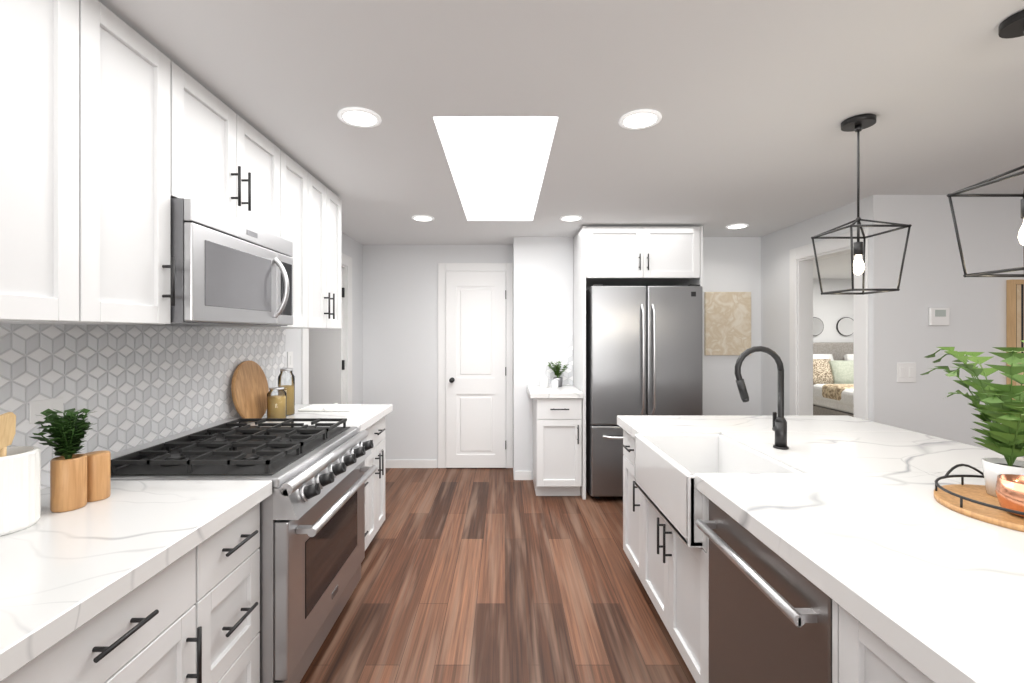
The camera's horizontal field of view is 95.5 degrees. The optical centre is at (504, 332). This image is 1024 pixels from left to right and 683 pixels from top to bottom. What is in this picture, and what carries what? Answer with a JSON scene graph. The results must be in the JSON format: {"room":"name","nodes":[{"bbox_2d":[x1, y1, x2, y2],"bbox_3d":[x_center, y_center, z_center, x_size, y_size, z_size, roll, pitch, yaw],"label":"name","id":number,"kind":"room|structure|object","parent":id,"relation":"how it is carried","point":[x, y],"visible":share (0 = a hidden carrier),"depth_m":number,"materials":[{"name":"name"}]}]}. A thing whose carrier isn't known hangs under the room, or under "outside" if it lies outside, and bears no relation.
{"room":"kitchen","nodes":[
{"label":"kitchen","id":0,"kind":"room"},
{"bbox_2d":[156,232,362,403],"bbox_3d":[-1.560,0.245,0.310,0.120,2.350,9.420,0,0,0],"label":"wall","id":1,"kind":"structure","parent":0,"point":[352,248],"depth_m":4.60,"materials":[{"name":"white paint"}]},
{"bbox_2d":[0,0,111,324],"bbox_3d":[-1.303,-0.470,1.050,0.387,0.884,0.453,0,0,0],"label":"upper cabinet","id":2,"kind":"object","parent":1,"relation":"attached to","point":[56,55],"depth_m":1.16,"materials":[{"name":"white wood"}]},
{"bbox_2d":[0,324,285,489],"bbox_3d":[-1.495,0.236,0.980,0.008,0.536,4.360,0,0,0],"label":"tile backsplash","id":3,"kind":"structure","parent":1,"relation":"attached to","point":[134,385],"depth_m":1.84,"materials":[{"name":"white tile"}]},
{"bbox_2d":[29,397,62,423],"bbox_3d":[-1.487,0.250,1.510,0.007,0.070,0.110,0,0,0],"label":"outlet","id":4,"kind":"object","parent":3,"relation":"attached to","point":[37,408],"visible":0.81,"depth_m":1.49,"materials":[{"name":"white plastic"}]},
{"bbox_2d":[112,12,191,324],"bbox_3d":[-1.303,-0.470,1.383,0.387,0.884,0.452,0,0,0],"label":"upper cabinet","id":5,"kind":"object","parent":1,"relation":"attached to","point":[117,133],"depth_m":1.45,"materials":[{"name":"white wood"}]},
{"bbox_2d":[192,78,283,237],"bbox_3d":[-1.303,-0.684,1.925,0.387,0.456,0.750,0,0,0],"label":"upper cabinet","id":6,"kind":"object","parent":1,"relation":"attached to","point":[237,172],"depth_m":1.89,"materials":[{"name":"white wood"}]},
{"bbox_2d":[165,198,292,325],"bbox_3d":[-1.234,-0.242,1.925,0.508,0.415,0.744,0,0,0],"label":"microwave","id":7,"kind":"object","parent":6,"relation":"attached to","point":[230,270],"visible":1,"depth_m":1.75,"materials":[{"name":"silver metal"}]},
{"bbox_2d":[203,153,315,328],"bbox_3d":[-1.303,-0.470,2.462,0.387,0.884,0.442,0,0,0],"label":"upper cabinet","id":8,"kind":"object","parent":1,"relation":"attached to","point":[299,185],"depth_m":2.56,"materials":[{"name":"white wood"}]},
{"bbox_2d":[287,351,292,367],"bbox_3d":[-1.493,0.190,3.237,0.010,0.120,0.075,0,0,0],"label":"switch plate","id":9,"kind":"object","parent":1,"relation":"attached to","point":[289,359],"visible":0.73,"depth_m":3.23,"materials":[{"name":"white plastic"}]},
{"bbox_2d":[301,253,351,403],"bbox_3d":[-1.552,0.345,3.970,0.136,2.150,1.100,0,0,0],"label":"door frame","id":10,"kind":"structure","parent":1,"relation":"attached to","point":[346,260],"depth_m":4.38,"materials":[{"name":"white wood"}]},
{"bbox_2d":[309,268,344,403],"bbox_3d":[-1.936,0.399,4.364,0.848,2.018,0.038,0,0,0],"label":"hall door","id":11,"kind":"structure","parent":1,"relation":"in","point":[326,364],"depth_m":4.34,"materials":[{"name":"white wood"}]},
{"bbox_2d":[316,179,340,328],"bbox_3d":[-1.303,-0.470,2.861,0.387,0.884,0.599,0,0,0],"label":"upper cabinet","id":12,"kind":"object","parent":1,"relation":"attached to","point":[328,205],"depth_m":2.91,"materials":[{"name":"white wood"}]},
{"bbox_2d":[440,117,552,208],"bbox_3d":[-0.040,-1.355,2.925,0.600,0.650,1.910,0,0,0],"label":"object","id":13,"kind":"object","parent":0,"point":[498,169],"depth_m":3.85,"materials":[{"name":"paint"}]},
{"bbox_2d":[465,117,534,129],"bbox_3d":[-0.040,-1.690,2.925,0.600,0.020,1.910,0,0,0],"label":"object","id":14,"kind":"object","parent":13,"relation":"attached to","point":[499,123],"depth_m":3.73,"materials":[{"name":"white"}]},
{"bbox_2d":[300,468,695,682],"bbox_3d":[2.100,1.450,0.325,10.200,0.060,9.450,0,0,0],"label":"floor","id":15,"kind":"structure","parent":0,"point":[485,575],"depth_m":2.51,"materials":[{"name":"brown wood"}]},
{"bbox_2d":[8,668,27,682],"bbox_3d":[-1.168,0.988,0.367,0.658,0.866,0.846,0,0,0],"label":"base cabinet","id":16,"kind":"object","parent":15,"relation":"on","point":[23,678],"depth_m":0.81,"materials":[{"name":"white wood"}]},
{"bbox_2d":[28,544,207,682],"bbox_3d":[-1.168,0.988,0.969,0.658,0.866,0.601,0,0,0],"label":"base cabinet","id":17,"kind":"object","parent":15,"relation":"on","point":[159,634],"depth_m":1.10,"materials":[{"name":"white wood"}]},
{"bbox_2d":[0,480,271,682],"bbox_3d":[-1.148,0.530,0.199,0.699,0.050,2.797,0,0,0],"label":"countertop","id":18,"kind":"structure","parent":17,"relation":"on","point":[60,573],"depth_m":1.09,"materials":[{"name":"white stone"}]},
{"bbox_2d":[0,412,40,535],"bbox_3d":[-1.305,0.334,1.194,0.150,0.339,0.163,0,0,0],"label":"utensil crock","id":19,"kind":"object","parent":18,"relation":"on","point":[20,487],"visible":1,"depth_m":1.18,"materials":[{"name":"white ceramic"}]},
{"bbox_2d":[31,408,96,512],"bbox_3d":[-1.263,0.360,1.328,0.141,0.288,0.149,0,0,0],"label":"potted plant","id":20,"kind":"object","parent":18,"relation":"on","point":[68,475],"visible":1,"depth_m":1.32,"materials":[{"name":"green plant"}]},
{"bbox_2d":[85,450,110,501],"bbox_3d":[-1.245,0.435,1.417,0.066,0.138,0.066,0,0,0],"label":"canister","id":21,"kind":"object","parent":18,"relation":"on","point":[98,475],"visible":0.9,"depth_m":1.40,"materials":[{"name":"brown wood"}]},
{"bbox_2d":[208,508,259,682],"bbox_3d":[-1.168,0.988,1.403,0.658,0.866,0.389,0,0,0],"label":"base cabinet","id":22,"kind":"object","parent":15,"relation":"on","point":[233,555],"depth_m":1.45,"materials":[{"name":"white wood"}]},
{"bbox_2d":[111,418,376,682],"bbox_3d":[-1.080,0.933,2.050,0.816,0.965,0.892,0,0,0],"label":"range","id":23,"kind":"object","parent":15,"relation":"on","point":[312,532],"visible":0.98,"depth_m":1.80,"materials":[{"name":"silver metal"}]},
{"bbox_2d":[268,428,371,549],"bbox_3d":[-1.168,0.988,2.688,0.658,0.866,0.370,0,0,0],"label":"base cabinet","id":24,"kind":"object","parent":15,"relation":"on","point":[368,461],"depth_m":2.86,"materials":[{"name":"white wood"}]},
{"bbox_2d":[372,416,384,538],"bbox_3d":[-1.168,0.988,3.041,0.658,0.866,0.458,0,0,0],"label":"base cabinet","id":25,"kind":"object","parent":15,"relation":"on","point":[378,430],"depth_m":3.06,"materials":[{"name":"white wood"}]},
{"bbox_2d":[242,404,391,431],"bbox_3d":[-1.148,0.530,2.902,0.699,0.050,0.797,0,0,0],"label":"countertop","id":26,"kind":"structure","parent":25,"relation":"on","point":[363,416],"depth_m":2.86,"materials":[{"name":"white stone"}]},
{"bbox_2d":[231,361,268,421],"bbox_3d":[-1.451,0.331,2.660,0.069,0.347,0.348,0,0,0],"label":"cutting board","id":27,"kind":"object","parent":26,"relation":"on","point":[249,388],"visible":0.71,"depth_m":2.63,"materials":[{"name":"brown wood"}]},
{"bbox_2d":[267,387,286,417],"bbox_3d":[-1.335,0.411,2.720,0.104,0.185,0.104,0,0,0],"label":"pasta jar","id":28,"kind":"object","parent":26,"relation":"on","point":[276,406],"visible":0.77,"depth_m":2.69,"materials":[{"name":"clear glass"}]},
{"bbox_2d":[278,368,294,415],"bbox_3d":[-1.352,0.361,2.875,0.096,0.285,0.096,0,0,0],"label":"pasta jar","id":29,"kind":"object","parent":26,"relation":"on","point":[289,390],"visible":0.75,"depth_m":2.86,"materials":[{"name":"clear glass"}]},
{"bbox_2d":[298,403,360,411],"bbox_3d":[-1.163,0.494,3.100,0.335,0.020,0.240,0,0,0],"label":"open book","id":30,"kind":"object","parent":26,"relation":"on","point":[336,407],"visible":0.98,"depth_m":3.03,"materials":[{"name":"white paper"}]},
{"bbox_2d":[527,385,582,495],"bbox_3d":[0.437,0.963,4.212,0.444,0.915,0.570,0,0,0],"label":"base cabinet","id":31,"kind":"object","parent":15,"relation":"on","point":[557,441],"visible":1,"depth_m":3.98,"materials":[{"name":"white wood"}]},
{"bbox_2d":[539,375,547,387],"bbox_3d":[0.360,0.445,4.300,0.084,0.117,0.084,0,0,0],"label":"canister","id":32,"kind":"object","parent":31,"relation":"on","point":[543,381],"visible":1,"depth_m":4.27,"materials":[{"name":"white ceramic"}]},
{"bbox_2d":[552,379,557,387],"bbox_3d":[0.460,0.463,4.270,0.060,0.082,0.060,0,0,0],"label":"canister","id":33,"kind":"object","parent":31,"relation":"on","point":[554,383],"visible":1,"depth_m":4.25,"materials":[{"name":"white ceramic"}]},
{"bbox_2d":[548,361,568,386],"bbox_3d":[0.500,0.385,4.397,0.210,0.237,0.178,0,0,0],"label":"potted plant","id":34,"kind":"object","parent":31,"relation":"on","point":[556,369],"visible":0.96,"depth_m":4.37,"materials":[{"name":"green plant"}]},
{"bbox_2d":[573,226,702,499],"bbox_3d":[1.175,0.254,4.413,1.026,2.332,0.970,0,0,0],"label":"upper cabinet","id":35,"kind":"object","parent":15,"relation":"on","point":[638,256],"visible":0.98,"depth_m":3.98,"materials":[{"name":"white wood"}]},
{"bbox_2d":[586,284,702,497],"bbox_3d":[1.188,0.505,4.272,0.933,1.825,0.896,0,0,0],"label":"refrigerator","id":36,"kind":"object","parent":15,"relation":"on","point":[644,350],"visible":0.71,"depth_m":3.88,"materials":[{"name":"silver metal"}]},
{"bbox_2d":[695,499,831,682],"bbox_3d":[0.983,0.990,1.325,0.658,0.853,0.606,0,0,0],"label":"dishwasher","id":37,"kind":"object","parent":15,"relation":"on","point":[770,615],"visible":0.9,"depth_m":1.30,"materials":[{"name":"silver metal"}]},
{"bbox_2d":[617,423,940,682],"bbox_3d":[1.208,0.991,1.600,1.063,0.859,2.440,0,0,0],"label":"kitchen island","id":38,"kind":"object","parent":15,"relation":"on","point":[675,576],"depth_m":1.85,"materials":[{"name":"white wood"}]},
{"bbox_2d":[617,415,1023,682],"bbox_3d":[1.392,0.532,1.600,1.415,0.056,2.500,0,0,0],"label":"island countertop","id":39,"kind":"structure","parent":38,"relation":"on","point":[859,513],"depth_m":1.20,"materials":[{"name":"white stone"}]},
{"bbox_2d":[735,346,788,449],"bbox_3d":[1.124,0.280,2.051,0.232,0.447,0.082,0,0,0],"label":"faucet","id":40,"kind":"object","parent":39,"relation":"on","point":[779,428],"visible":1,"depth_m":2.03,"materials":[{"name":"black metal"}]},
{"bbox_2d":[934,464,1023,531],"bbox_3d":[1.470,0.462,1.300,0.400,0.084,0.400,0,0,0],"label":"wood tray","id":41,"kind":"object","parent":39,"relation":"on","point":[977,502],"visible":0.88,"depth_m":1.33,"materials":[{"name":"brown wood"}]},
{"bbox_2d":[920,340,1023,496],"bbox_3d":[1.535,0.246,1.400,0.388,0.481,0.418,0,0,0],"label":"potted plant","id":42,"kind":"object","parent":41,"relation":"on","point":[1005,437],"visible":0.94,"depth_m":1.38,"materials":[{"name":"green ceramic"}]},
{"bbox_2d":[995,474,1023,517],"bbox_3d":[1.400,0.440,1.240,0.128,0.092,0.128,0,0,0],"label":"copper mug","id":43,"kind":"object","parent":41,"relation":"on","point":[1009,489],"visible":0.83,"depth_m":1.24,"materials":[{"name":"brown metal"}]},
{"bbox_2d":[98,0,1023,278],"bbox_3d":[2.100,-0.980,1.850,10.200,0.100,12.500,0,0,0],"label":"ceiling","id":44,"kind":"structure","parent":0,"point":[754,102],"depth_m":1.83,"materials":[{"name":"paint"}]},
{"bbox_2d":[338,107,381,127],"bbox_3d":[-0.624,-0.924,2.000,0.180,0.007,0.180,0,0,0],"label":"recessed light","id":45,"kind":"object","parent":44,"relation":"in","point":[359,117],"visible":1,"depth_m":1.99,"materials":[{"name":"white plastic"}]},
{"bbox_2d":[412,215,433,220],"bbox_3d":[-0.662,-0.924,3.753,0.180,0.007,0.180,0,0,0],"label":"recessed light","id":46,"kind":"object","parent":44,"relation":"in","point":[422,218],"visible":1,"depth_m":3.74,"materials":[{"name":"white plastic"}]},
{"bbox_2d":[560,215,581,220],"bbox_3d":[0.533,-0.924,3.753,0.180,0.007,0.180,0,0,0],"label":"recessed light","id":47,"kind":"object","parent":44,"relation":"in","point":[571,218],"visible":0.98,"depth_m":3.74,"materials":[{"name":"white"}]},
{"bbox_2d":[619,109,661,128],"bbox_3d":[0.586,-0.924,2.018,0.180,0.007,0.180,0,0,0],"label":"recessed light","id":48,"kind":"object","parent":44,"relation":"in","point":[641,119],"visible":1,"depth_m":2.01,"materials":[{"name":"white plastic"}]},
{"bbox_2d":[726,224,748,228],"bbox_3d":[2.014,-0.924,4.036,0.180,0.007,0.180,0,0,0],"label":"recessed light","id":49,"kind":"object","parent":44,"relation":"in","point":[735,226],"visible":1,"depth_m":4.02,"materials":[{"name":"white"}]},
{"bbox_2d":[811,114,911,294],"bbox_3d":[1.540,-0.551,2.027,0.253,0.752,0.253,0,0,0],"label":"pendant light","id":50,"kind":"object","parent":44,"relation":"hanging from","point":[857,123],"visible":1,"depth_m":2.02,"materials":[{"name":"black metal"}]},
{"bbox_2d":[947,10,1023,276],"bbox_3d":[1.540,-0.551,1.366,0.253,0.752,0.253,0,0,0],"label":"pendant light","id":51,"kind":"object","parent":44,"relation":"hanging from","point":[1012,26],"visible":1,"depth_m":1.40,"materials":[{"name":"black metal"}]},
{"bbox_2d":[363,237,760,479],"bbox_3d":[0.550,0.245,4.760,4.100,2.350,0.520,0,0,0],"label":"wall","id":52,"kind":"structure","parent":0,"point":[400,328],"depth_m":4.90,"materials":[{"name":"white paint"}]},
{"bbox_2d":[385,460,436,467],"bbox_3d":[-1.110,1.377,4.894,0.780,0.085,0.012,0,0,0],"label":"baseboard","id":53,"kind":"structure","parent":52,"relation":"attached to","point":[388,463],"depth_m":4.89,"materials":[{"name":"white wood"}]},
{"bbox_2d":[438,263,512,467],"bbox_3d":[-0.311,0.343,4.892,0.788,2.155,0.016,0,0,0],"label":"door frame","id":54,"kind":"structure","parent":52,"relation":"attached to","point":[443,268],"depth_m":4.88,"materials":[{"name":"white wood"}]},
{"bbox_2d":[446,271,505,467],"bbox_3d":[-0.302,0.382,4.840,0.630,2.053,0.108,0,0,0],"label":"closet door","id":55,"kind":"structure","parent":52,"relation":"in","point":[475,369],"depth_m":4.86,"materials":[{"name":"white wood"}]},
{"bbox_2d":[527,335,572,384],"bbox_3d":[0.434,0.262,4.495,0.449,0.484,0.008,0,0,0],"label":"backsplash","id":56,"kind":"structure","parent":52,"relation":"attached to","point":[543,351],"depth_m":4.49,"materials":[{"name":"tile"}]},
{"bbox_2d":[704,292,750,354],"bbox_3d":[2.147,-0.090,4.483,0.441,0.610,0.030,0,0,0],"label":"framed picture","id":57,"kind":"object","parent":52,"relation":"attached to","point":[727,323],"visible":0.94,"depth_m":4.47,"materials":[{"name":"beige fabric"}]},
{"bbox_2d":[633,431,692,538],"bbox_3d":[0.889,0.649,2.231,0.450,0.264,1.172,0,0,0],"label":"farmhouse sink","id":58,"kind":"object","parent":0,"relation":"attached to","point":[666,481],"depth_m":1.96,"materials":[{"name":"white ceramic"}]},
{"bbox_2d":[761,201,856,414],"bbox_3d":[2.540,0.245,4.075,0.120,2.350,1.650,0,0,0],"label":"wall","id":59,"kind":"structure","parent":0,"point":[777,246],"depth_m":4.19,"materials":[{"name":"white paint"}]},
{"bbox_2d":[790,227,867,419],"bbox_3d":[2.532,0.350,3.600,0.136,2.140,0.860,0,0,0],"label":"door frame","id":60,"kind":"structure","parent":59,"relation":"attached to","point":[804,256],"depth_m":3.92,"materials":[{"name":"white wood"}]},
{"bbox_2d":[813,279,853,341],"bbox_3d":[4.780,0.245,8.025,4.600,2.350,0.150,0,0,0],"label":"wall","id":61,"kind":"structure","parent":0,"point":[829,311],"depth_m":7.94,"materials":[{"name":"white paint"}]},
{"bbox_2d":[813,317,823,335],"bbox_3d":[5.270,-0.110,7.933,0.320,0.320,0.029,0,0,0],"label":"round mirror","id":62,"kind":"object","parent":61,"relation":"attached to","point":[818,326],"visible":0.48,"depth_m":7.92,"materials":[{"name":"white mirror"}]},
{"bbox_2d":[836,317,853,335],"bbox_3d":[5.820,-0.110,7.933,0.320,0.320,0.029,0,0,0],"label":"round mirror","id":63,"kind":"object","parent":61,"relation":"attached to","point":[844,326],"visible":0.79,"depth_m":7.92,"materials":[{"name":"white mirror"}]},
{"bbox_2d":[860,195,1023,457],"bbox_3d":[4.840,0.245,3.190,4.720,2.350,0.120,0,0,0],"label":"wall","id":64,"kind":"structure","parent":0,"point":[900,330],"depth_m":3.13,"materials":[{"name":"white paint"}]},
{"bbox_2d":[897,363,915,381],"bbox_3d":[2.697,0.266,3.123,0.129,0.133,0.010,0,0,0],"label":"switch plate","id":65,"kind":"object","parent":64,"relation":"attached to","point":[906,372],"visible":1,"depth_m":3.12,"materials":[{"name":"white plastic"}]},
{"bbox_2d":[928,308,949,325],"bbox_3d":[2.910,-0.110,3.117,0.130,0.120,0.022,0,0,0],"label":"thermostat","id":66,"kind":"object","parent":64,"relation":"attached to","point":[938,316],"visible":1,"depth_m":3.11,"materials":[{"name":"white plastic"}]},
{"bbox_2d":[1006,280,1023,399],"bbox_3d":[3.736,0.222,3.111,0.727,1.156,0.033,0,0,0],"label":"framed artwork","id":67,"kind":"object","parent":64,"relation":"attached to","point":[1014,312],"visible":0.45,"depth_m":3.11,"materials":[{"name":"brown wood"}]},
{"bbox_3d":[4.900,1.448,5.680,4.600,0.064,4.840,0,0,0],"label":"floor","id":68,"kind":"structure","parent":0,"visible":0},
{"bbox_2d":[813,342,853,416],"bbox_3d":[5.600,0.790,6.860,1.800,1.260,2.160,0,0,0],"label":"bed","id":69,"kind":"object","parent":68,"relation":"on","point":[833,378],"visible":0.27,"depth_m":7.33,"materials":[{"name":"white fabric"}]}
]}

